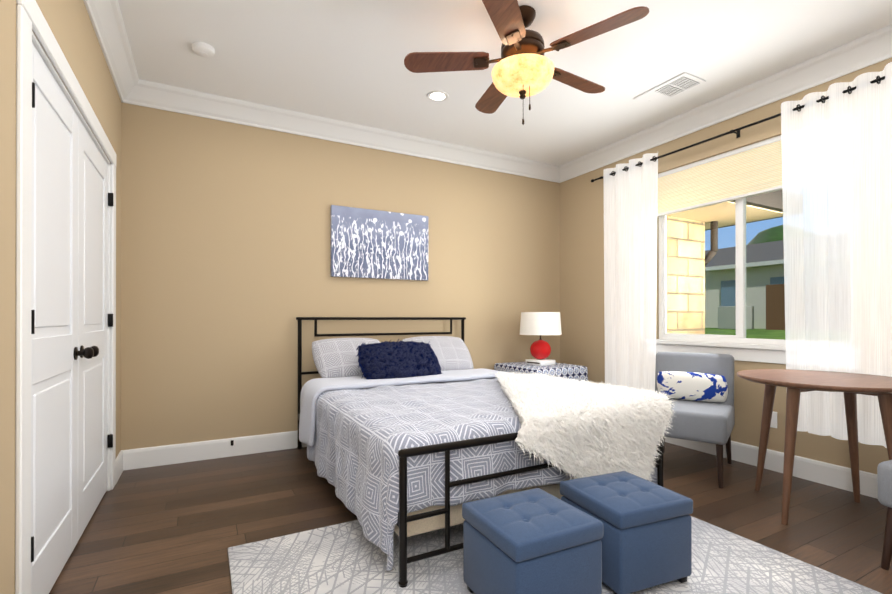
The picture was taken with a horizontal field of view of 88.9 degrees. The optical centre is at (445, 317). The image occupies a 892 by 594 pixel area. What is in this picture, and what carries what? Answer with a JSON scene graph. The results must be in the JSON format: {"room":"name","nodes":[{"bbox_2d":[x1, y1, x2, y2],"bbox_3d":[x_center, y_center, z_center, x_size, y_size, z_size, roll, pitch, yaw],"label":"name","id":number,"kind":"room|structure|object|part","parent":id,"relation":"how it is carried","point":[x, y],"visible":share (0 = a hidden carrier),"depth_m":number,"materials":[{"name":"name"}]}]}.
{"room":"bedroom","nodes":[
{"label":"bedroom","id":0,"kind":"room"},
{"bbox_2d":[0,0,121,593],"bbox_3d":[-1.340,-0.295,1.228,0.190,2.740,4.400,0,0,-28],"label":"wall","id":1,"kind":"structure","parent":0,"point":[69,22],"depth_m":1.39,"materials":[{"name":"beige paint"}]},
{"bbox_2d":[31,43,77,593],"bbox_3d":[-1.576,0.057,1.808,0.034,2.014,0.759,0,0,-28],"label":"closet door","id":2,"kind":"structure","parent":1,"relation":"in","point":[54,413],"depth_m":1.80,"materials":[{"name":"white paint"}]},
{"bbox_2d":[15,0,115,593],"bbox_3d":[-1.723,0.012,2.162,0.017,2.130,1.730,0,0,-28],"label":"trim","id":3,"kind":"structure","parent":1,"relation":"attached to","point":[29,17],"depth_m":1.44,"materials":[{"name":"white wood"}]},
{"bbox_2d":[31,82,112,561],"bbox_3d":[-1.710,0.017,2.169,0.070,1.580,1.544,0,0,-28],"label":"hardware piece","id":4,"kind":"object","parent":1,"relation":"attached to","point":[90,352],"depth_m":2.10,"materials":[{"name":"black metal"}]},
{"bbox_2d":[78,117,107,540],"bbox_3d":[-1.936,0.059,2.480,0.034,2.014,0.759,0,0,-28],"label":"closet door","id":5,"kind":"structure","parent":1,"relation":"in","point":[92,309],"depth_m":2.44,"materials":[{"name":"white paint"}]},
{"bbox_2d":[83,0,142,105],"bbox_3d":[-1.206,-1.594,1.302,0.113,0.142,4.400,0,0,-28],"label":"crown molding","id":6,"kind":"structure","parent":1,"relation":"attached to","point":[105,16],"depth_m":2.66,"materials":[{"name":"white wood"}]},
{"bbox_2d":[116,450,127,483],"bbox_3d":[-2.205,1.010,3.058,0.016,0.140,0.310,0,0,-28],"label":"baseboard","id":7,"kind":"structure","parent":1,"relation":"attached to","point":[122,458],"depth_m":3.13,"materials":[{"name":"white wood"}]},
{"bbox_2d":[121,103,559,449],"bbox_3d":[-0.538,-0.287,4.232,4.340,2.740,0.140,0,0,-28],"label":"wall","id":8,"kind":"structure","parent":0,"point":[227,279],"depth_m":3.68,"materials":[{"name":"beige paint"}]},
{"bbox_2d":[128,430,306,469],"bbox_3d":[-0.518,1.012,4.150,4.020,0.140,0.016,0,0,-28],"label":"baseboard","id":9,"kind":"structure","parent":8,"relation":"attached to","point":[138,458],"depth_m":3.46,"materials":[{"name":"white wood"}]},
{"bbox_2d":[135,80,558,181],"bbox_3d":[-0.483,-1.587,4.122,3.810,0.142,0.113,0,0,-28],"label":"crown molding","id":10,"kind":"structure","parent":8,"relation":"attached to","point":[160,96],"depth_m":3.84,"materials":[{"name":"white wood"}]},
{"bbox_2d":[331,205,427,280],"bbox_3d":[-0.579,-0.653,4.109,0.920,0.610,0.036,0,0,-28],"label":"canvas art","id":11,"kind":"object","parent":8,"relation":"attached to","point":[370,243],"visible":0.96,"depth_m":4.07},
{"bbox_2d":[49,442,891,593],"bbox_3d":[0.534,1.127,2.227,4.340,0.100,4.680,0,0,-28],"label":"floor","id":12,"kind":"structure","parent":0,"point":[179,528],"depth_m":2.45,"materials":[{"name":"brown wood"}]},
{"bbox_2d":[296,317,676,587],"bbox_3d":[0.040,0.539,3.087,1.821,1.082,2.350,0,0,-28],"label":"bed","id":13,"kind":"object","parent":12,"relation":"on","point":[403,439],"visible":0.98,"depth_m":2.26,"materials":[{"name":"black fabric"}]},
{"bbox_2d":[312,338,380,377],"bbox_3d":[-0.760,0.331,3.692,0.680,0.330,0.346,0,0,-28],"label":"pillow","id":14,"kind":"object","parent":13,"relation":"on","point":[333,357],"depth_m":3.55,"materials":[{"name":"white fabric"}]},
{"bbox_2d":[402,336,473,370],"bbox_3d":[-0.072,0.332,4.060,0.680,0.330,0.350,0,0,-28],"label":"pillow","id":15,"kind":"object","parent":13,"relation":"on","point":[452,353],"depth_m":4.02,"materials":[{"name":"white fabric"}]},
{"bbox_2d":[307,377,656,570],"bbox_3d":[0.141,0.768,2.868,1.723,0.580,1.563,0,0,-28],"label":"comforter","id":16,"kind":"object","parent":13,"relation":"on","point":[358,430],"depth_m":2.13,"materials":[{"name":"grey fabric"}]},
{"bbox_3d":[-0.016,0.750,3.159,1.500,0.410,2.020,0,0,-28],"label":"mattress","id":17,"kind":"part","parent":13,"relation":"part of","materials":[{"name":"beige fabric"}]},
{"bbox_2d":[494,362,587,381],"bbox_3d":[0.941,0.778,4.520,0.679,0.610,0.684,0,0,-28],"label":"nightstand","id":18,"kind":"object","parent":12,"relation":"on","point":[572,371],"visible":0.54,"depth_m":4.33,"materials":[{"name":"fabric"}]},
{"bbox_2d":[520,312,561,365],"bbox_3d":[0.940,0.212,4.522,0.410,0.520,0.410,0,0,-28],"label":"lamp","id":19,"kind":"object","parent":18,"relation":"on","point":[540,323],"visible":1,"depth_m":4.39,"materials":[{"name":"white fabric"}]},
{"bbox_2d":[228,499,881,593],"bbox_3d":[0.617,1.069,1.404,2.210,0.012,2.770,0,0,-28],"label":"rug","id":20,"kind":"object","parent":12,"relation":"on","point":[346,558],"visible":0.5,"depth_m":1.93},
{"bbox_2d":[462,488,602,593],"bbox_3d":[0.311,0.890,1.700,0.390,0.349,0.390,0,0,-28],"label":"ottoman","id":21,"kind":"object","parent":20,"relation":"on","point":[536,541],"visible":1,"depth_m":1.58,"materials":[{"name":"blue fabric"}]},
{"bbox_2d":[560,471,692,593],"bbox_3d":[0.748,0.890,1.923,0.378,0.349,0.378,0,0,-22],"label":"ottoman","id":22,"kind":"object","parent":20,"relation":"on","point":[646,540],"visible":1,"depth_m":1.77,"materials":[{"name":"blue faux leather"},{"name":"black metal"}]},
{"bbox_2d":[655,351,734,487],"bbox_3d":[1.731,0.675,3.246,0.520,0.814,0.632,0,0,36],"label":"chair","id":23,"kind":"object","parent":12,"relation":"on","point":[707,422],"visible":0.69,"depth_m":3.15,"materials":[{"name":"grey fabric"}]},
{"bbox_2d":[657,371,727,401],"bbox_3d":[1.798,0.508,3.339,0.462,0.213,0.119,0,0,36],"label":"chair pillow","id":24,"kind":"object","parent":23,"relation":"on","point":[695,386],"visible":0.98,"depth_m":3.29,"materials":[{"name":"white fabric"}]},
{"bbox_2d":[737,369,891,524],"bbox_3d":[2.083,0.706,2.513,0.800,0.748,0.800,0,0,-28],"label":"round table","id":25,"kind":"object","parent":12,"relation":"on","point":[850,386],"visible":0.96,"depth_m":2.41,"materials":[{"name":"brown wood"}]},
{"bbox_2d":[877,460,891,569],"bbox_3d":[2.196,0.671,1.750,0.520,0.814,0.632,0,0,-20],"label":"chair","id":26,"kind":"object","parent":12,"relation":"on","point":[884,482],"visible":1,"depth_m":1.93,"materials":[{"name":"grey fabric"}]},
{"bbox_2d":[118,0,891,165],"bbox_3d":[0.534,-1.712,2.234,4.340,0.100,4.680,0,0,-28],"label":"ceiling","id":27,"kind":"structure","parent":0,"point":[341,60],"depth_m":2.88,"materials":[{"name":"white paint"}]},
{"bbox_2d":[192,42,214,57],"bbox_3d":[-1.495,-1.641,2.804,0.128,0.041,0.128,0,0,-28],"label":"smoke detector","id":28,"kind":"object","parent":27,"relation":"attached to","point":[203,49],"visible":1,"depth_m":2.77,"materials":[{"name":"white plastic"}]},
{"bbox_2d":[427,90,448,101],"bbox_3d":[-0.063,-1.657,3.412,0.166,0.006,0.166,0,0,-28],"label":"recessed light","id":29,"kind":"object","parent":27,"relation":"in","point":[437,96],"visible":1,"depth_m":3.41,"materials":[{"name":"white"}]},
{"bbox_2d":[404,0,648,124],"bbox_3d":[0.447,-1.344,2.522,1.221,0.636,1.245,0,0,-28],"label":"ceiling fan","id":30,"kind":"object","parent":27,"relation":"hanging from","point":[523,67],"visible":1,"depth_m":2.41,"materials":[{"name":"brown wood"}]},
{"bbox_3d":[0.419,-1.292,2.490,0.340,0.110,0.340,0,0,-28],"label":"lamp shade","id":31,"kind":"part","parent":30,"relation":"part of","materials":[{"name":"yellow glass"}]},
{"bbox_2d":[634,72,705,105],"bbox_3d":[1.622,-1.652,3.316,0.240,0.016,0.420,0,0,-28],"label":"ceiling vent","id":32,"kind":"object","parent":27,"relation":"in","point":[673,87],"visible":0.98,"depth_m":3.28,"materials":[{"name":"white plastic"}]},
{"bbox_2d":[560,57,891,473],"bbox_3d":[2.370,-0.290,3.214,0.175,2.740,4.400,0,0,-28],"label":"wall","id":33,"kind":"structure","parent":0,"point":[747,163],"depth_m":3.64,"materials":[{"name":"beige paint"}]},
{"bbox_2d":[657,135,781,216],"bbox_3d":[2.231,-1.092,3.470,0.050,0.375,1.414,0,0,-28],"label":"cellular shade","id":34,"kind":"object","parent":33,"relation":"attached to","point":[755,168],"depth_m":3.56,"materials":[{"name":"white fabric"}]},
{"bbox_3d":[2.224,-0.477,3.465,0.155,1.605,1.520,0,0,-28],"label":"frame","id":35,"kind":"part","parent":33,"relation":"part of","materials":[{"name":"white wood"}]},
{"bbox_2d":[555,24,891,182],"bbox_3d":[2.274,-1.589,3.166,0.113,0.142,4.400,0,0,-28],"label":"crown molding","id":36,"kind":"structure","parent":33,"relation":"attached to","point":[867,50],"depth_m":3.28,"materials":[{"name":"white wood"}]},
{"bbox_2d":[591,62,891,447],"bbox_3d":[2.192,-0.345,3.300,0.127,2.190,2.980,0,0,-28],"label":"curtains","id":37,"kind":"object","parent":33,"relation":"attached to","point":[836,140],"visible":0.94,"depth_m":2.90,"materials":[{"name":"white fabric"}]},
{"bbox_2d":[665,437,877,498],"bbox_3d":[2.316,1.010,3.182,0.016,0.140,4.400,0,0,-28],"label":"baseboard","id":38,"kind":"structure","parent":33,"relation":"attached to","point":[832,475],"depth_m":3.04,"materials":[{"name":"white wood"}]},
{"bbox_2d":[770,411,776,427],"bbox_3d":[2.303,0.722,3.215,0.008,0.115,0.070,0,0,-28],"label":"electrical outlet plate","id":39,"kind":"object","parent":33,"relation":"attached to","point":[774,421],"visible":0.46,"depth_m":3.20,"materials":[{"name":"white plastic"}]},
{"label":"outside","id":40,"kind":"structure","parent":0,"visible":0},
{"bbox_2d":[705,328,784,339],"bbox_3d":[36.420,0.974,30.856,85.640,0.850,100.000,0,0,-28],"label":"lawn","id":41,"kind":"structure","parent":40,"point":[778,334],"depth_m":17.07,"materials":[{"name":"green plant"}]},
{"bbox_2d":[667,190,782,333],"bbox_3d":[2.444,-0.316,5.029,1.630,3.400,1.870,0,0,-28],"label":"porch","id":42,"kind":"object","parent":41,"relation":"on","point":[676,257],"depth_m":4.76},
{"bbox_2d":[705,240,784,329],"bbox_3d":[18.418,-1.915,24.912,16.000,4.900,42.500,0,0,-28],"label":"house","id":43,"kind":"structure","parent":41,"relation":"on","point":[717,283],"depth_m":21.06,"materials":[{"name":"grey"}]},
{"bbox_2d":[747,225,782,244],"bbox_3d":[36.105,-3.892,42.213,23.851,10.413,89.704,0,0,-28],"label":"trees","id":44,"kind":"object","parent":41,"relation":"on","point":[768,233],"depth_m":37.77,"materials":[{"name":"green plant"}]}
]}

